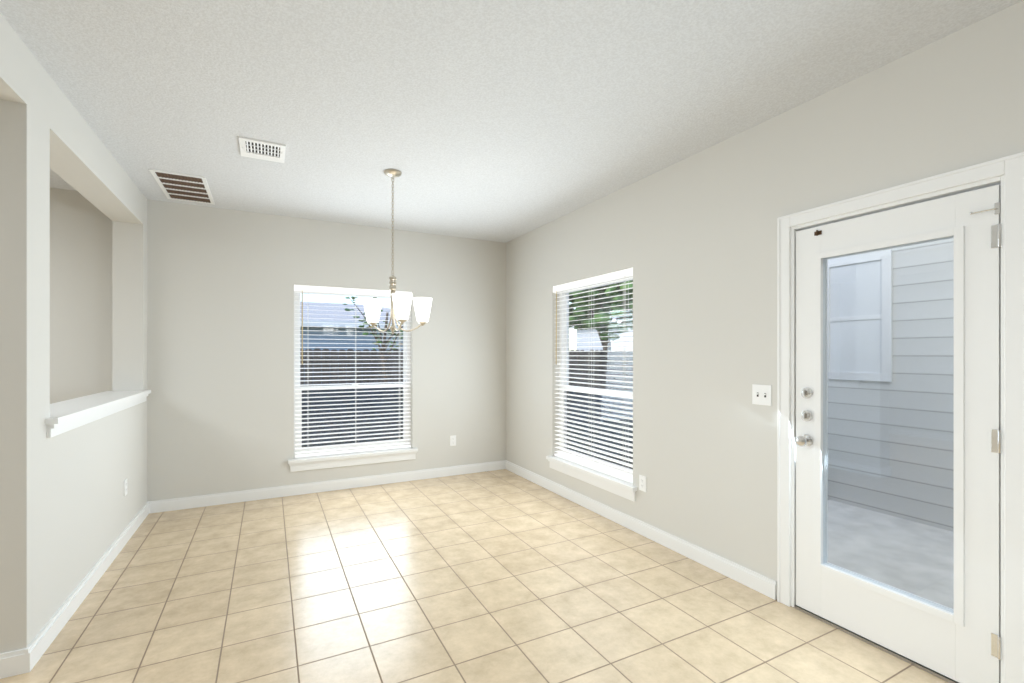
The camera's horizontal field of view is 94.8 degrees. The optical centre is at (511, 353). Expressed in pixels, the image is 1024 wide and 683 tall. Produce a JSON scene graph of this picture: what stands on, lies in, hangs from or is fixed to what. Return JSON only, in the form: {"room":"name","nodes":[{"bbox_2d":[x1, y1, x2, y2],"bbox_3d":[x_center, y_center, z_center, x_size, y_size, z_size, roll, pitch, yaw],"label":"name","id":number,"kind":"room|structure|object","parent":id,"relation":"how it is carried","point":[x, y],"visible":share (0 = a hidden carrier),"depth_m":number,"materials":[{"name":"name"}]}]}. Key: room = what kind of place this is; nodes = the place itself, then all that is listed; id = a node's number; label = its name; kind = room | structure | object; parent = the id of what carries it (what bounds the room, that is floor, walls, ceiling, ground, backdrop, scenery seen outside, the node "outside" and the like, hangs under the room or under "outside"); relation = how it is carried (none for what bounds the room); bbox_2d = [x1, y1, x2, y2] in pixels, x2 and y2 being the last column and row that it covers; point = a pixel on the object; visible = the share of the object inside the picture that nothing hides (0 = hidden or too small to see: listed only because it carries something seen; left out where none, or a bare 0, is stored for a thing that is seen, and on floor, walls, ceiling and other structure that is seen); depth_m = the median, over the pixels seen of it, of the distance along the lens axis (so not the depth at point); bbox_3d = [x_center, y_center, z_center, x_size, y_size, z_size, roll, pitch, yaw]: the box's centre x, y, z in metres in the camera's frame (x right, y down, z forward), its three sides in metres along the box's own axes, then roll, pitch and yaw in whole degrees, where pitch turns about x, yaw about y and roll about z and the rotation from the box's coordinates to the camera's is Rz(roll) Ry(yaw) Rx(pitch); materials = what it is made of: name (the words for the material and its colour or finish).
{"room":"dining room","nodes":[
{"label":"dining room","id":0,"kind":"room"},
{"bbox_2d":[0,13,146,652],"bbox_3d":[-1.475,0.020,0.612,0.200,2.700,7.640,0,0,-27],"label":"wall","id":1,"kind":"structure","parent":0,"point":[69,510],"depth_m":2.22,"materials":[{"name":"white paint"}]},
{"bbox_2d":[16,501,151,674],"bbox_3d":[-2.603,1.320,3.032,0.015,0.100,2.265,0,0,-27],"label":"baseboard","id":2,"kind":"structure","parent":1,"relation":"attached to","point":[19,661],"depth_m":2.48,"materials":[{"name":"white wood"}]},
{"bbox_2d":[45,390,150,437],"bbox_3d":[-2.727,0.348,3.038,0.290,0.093,1.980,0,0,-27],"label":"sill","id":3,"kind":"structure","parent":1,"relation":"attached to","point":[68,415],"depth_m":2.82,"materials":[{"name":"white wood"}]},
{"bbox_2d":[124,478,126,495],"bbox_3d":[-2.811,0.970,3.429,0.010,0.115,0.070,0,0,-27],"label":"electrical outlet","id":4,"kind":"object","parent":1,"relation":"attached to","point":[125,487],"visible":1,"depth_m":3.42,"materials":[{"name":"white plastic"}]},
{"bbox_2d":[50,188,505,501],"bbox_3d":[-3.206,0.020,4.130,7.350,2.700,0.200,0,0,-27],"label":"wall","id":5,"kind":"structure","parent":0,"point":[221,282],"depth_m":4.41,"materials":[{"name":"white paint"}]},
{"bbox_2d":[152,460,503,512],"bbox_3d":[-1.601,1.320,4.836,3.450,0.100,0.015,0,0,-27],"label":"baseboard","id":6,"kind":"structure","parent":5,"relation":"attached to","point":[306,488],"depth_m":4.65,"materials":[{"name":"white wood"}]},
{"bbox_2d":[288,285,417,471],"bbox_3d":[-1.625,0.230,4.893,1.270,1.820,0.197,0,0,-27],"label":"window","id":7,"kind":"structure","parent":5,"relation":"in","point":[339,425],"depth_m":4.88,"materials":[{"name":"white plastic"}]},
{"bbox_2d":[450,435,455,445],"bbox_3d":[-0.665,0.980,5.323,0.070,0.115,0.010,0,0,-27],"label":"electrical outlet","id":8,"kind":"object","parent":5,"relation":"attached to","point":[452,440],"visible":1,"depth_m":5.32,"materials":[{"name":"white plastic"}]},
{"bbox_2d":[0,469,948,682],"bbox_3d":[-1.408,1.420,0.646,7.350,0.100,8.040,0,0,-27],"label":"floor","id":9,"kind":"structure","parent":0,"point":[501,576],"depth_m":2.57,"materials":[{"name":"tile"}]},
{"bbox_2d":[0,0,1022,242],"bbox_3d":[-1.408,-1.405,0.646,7.350,0.150,8.040,0,0,-27],"label":"ceiling","id":10,"kind":"structure","parent":0,"point":[504,121],"depth_m":2.33,"materials":[{"name":"white paint"}]},
{"bbox_2d":[149,169,214,204],"bbox_3d":[-2.618,-1.325,3.775,0.340,0.010,0.710,0,0,-27],"label":"ceiling vent","id":11,"kind":"object","parent":10,"relation":"in","point":[182,187],"visible":1,"depth_m":3.73,"materials":[{"name":"white metal"}]},
{"bbox_2d":[238,136,285,162],"bbox_3d":[-1.623,-1.322,3.067,0.260,0.016,0.300,0,0,-27],"label":"ceiling vent","id":12,"kind":"object","parent":10,"relation":"in","point":[261,149],"visible":1,"depth_m":3.06,"materials":[{"name":"white metal"}]},
{"bbox_2d":[363,169,431,333],"bbox_3d":[-0.820,-0.737,3.455,0.462,1.187,0.545,0,0,-27],"label":"chandelier","id":13,"kind":"object","parent":10,"relation":"hanging from","point":[400,306],"visible":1,"depth_m":3.44,"materials":[{"name":"white glass"}]},
{"bbox_2d":[506,0,1023,580],"bbox_3d":[1.815,0.020,2.197,0.200,2.700,7.840,0,0,-27],"label":"wall","id":14,"kind":"structure","parent":0,"point":[692,240],"depth_m":2.92,"materials":[{"name":"white paint"}]},
{"bbox_2d":[546,267,636,501],"bbox_3d":[0.721,0.230,4.215,0.197,1.820,1.270,0,0,-27],"label":"window","id":15,"kind":"structure","parent":14,"relation":"in","point":[595,438],"depth_m":4.21,"materials":[{"name":"white plastic"}]},
{"bbox_2d":[504,460,776,599],"bbox_3d":[0.702,1.320,4.120,0.015,0.100,3.361,0,0,-27],"label":"baseboard","id":16,"kind":"structure","parent":14,"relation":"attached to","point":[745,576],"depth_m":3.36,"materials":[{"name":"white wood"}]},
{"bbox_2d":[639,475,645,491],"bbox_3d":[0.989,0.980,3.568,0.010,0.115,0.070,0,0,-27],"label":"electrical outlet","id":17,"kind":"object","parent":14,"relation":"attached to","point":[642,483],"visible":1,"depth_m":3.56,"materials":[{"name":"white plastic"}]},
{"bbox_2d":[752,384,771,405],"bbox_3d":[1.431,0.235,2.704,0.017,0.115,0.116,0,0,-27],"label":"switch plate","id":18,"kind":"object","parent":14,"relation":"attached to","point":[761,394],"visible":1,"depth_m":2.70,"materials":[{"name":"white plastic"}]},
{"bbox_2d":[794,605,958,682],"bbox_3d":[1.815,1.364,2.240,0.240,0.012,0.808,0,0,-27],"label":"door threshold sill","id":19,"kind":"structure","parent":14,"relation":"attached to","point":[912,662],"depth_m":2.19,"materials":[{"name":"silver metal"}]},
{"bbox_2d":[795,185,1001,682],"bbox_3d":[1.735,0.347,2.193,0.194,2.014,0.806,0,0,-27],"label":"patio door","id":20,"kind":"structure","parent":14,"relation":"in","point":[961,642],"depth_m":2.05,"materials":[{"name":"white wood"}]},
{"bbox_2d":[777,152,1023,682],"bbox_3d":[1.788,0.308,2.226,0.221,2.124,0.970,0,0,-27],"label":"door frame","id":21,"kind":"structure","parent":14,"relation":"attached to","point":[1011,168],"depth_m":1.82,"materials":[{"name":"white wood"}]},
{"label":"outside","id":22,"kind":"structure","parent":0,"visible":0},
{"bbox_3d":[3.473,1.770,13.046,100.000,0.200,100.000,0,0,-27],"label":"ground","id":23,"kind":"structure","parent":22,"visible":0},
{"bbox_2d":[300,302,402,384],"bbox_3d":[-9.799,-0.255,19.137,18.800,3.850,11.800,0,0,-27],"label":"house","id":24,"kind":"structure","parent":23,"relation":"on","point":[338,319],"depth_m":15.33,"materials":[{"name":"blue"}]},
{"bbox_2d":[343,296,402,383],"bbox_3d":[-2.229,0.298,8.229,1.464,2.847,1.352,0,0,-27],"label":"tree","id":25,"kind":"object","parent":23,"relation":"on","point":[377,337],"depth_m":8.19,"materials":[{"name":"green plant"}]},
{"bbox_2d":[300,348,632,391],"bbox_3d":[-0.185,0.783,0.776,20.333,1.775,17.548,0,0,-27],"label":"fence","id":26,"kind":"object","parent":23,"relation":"on","point":[338,374],"depth_m":9.30,"materials":[{"name":"brown wood"}]},
{"bbox_2d":[569,280,632,350],"bbox_3d":[2.410,-1.194,12.033,4.639,5.834,4.693,0,0,-27],"label":"tree","id":27,"kind":"object","parent":23,"relation":"on","point":[606,322],"depth_m":11.16,"materials":[{"name":"green plant"}]},
{"bbox_2d":[570,317,632,351],"bbox_3d":[11.886,-0.880,19.639,11.800,5.100,16.800,0,0,-27],"label":"house","id":28,"kind":"structure","parent":23,"relation":"on","point":[595,343],"depth_m":22.70,"materials":[{"name":"grey"}]},
{"bbox_2d":[828,500,953,608],"bbox_3d":[3.309,1.535,1.776,2.070,0.270,5.120,0,0,-27],"label":"patio slab","id":29,"kind":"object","parent":23,"relation":"on","point":[878,550],"depth_m":3.36,"materials":[{"name":"concrete"}]},
{"bbox_2d":[828,238,953,531],"bbox_3d":[4.176,0.020,2.549,0.220,3.300,5.700,0,0,-27],"label":"wall","id":30,"kind":"structure","parent":23,"relation":"on","point":[891,338],"depth_m":4.06,"materials":[{"name":"white"}]}
]}

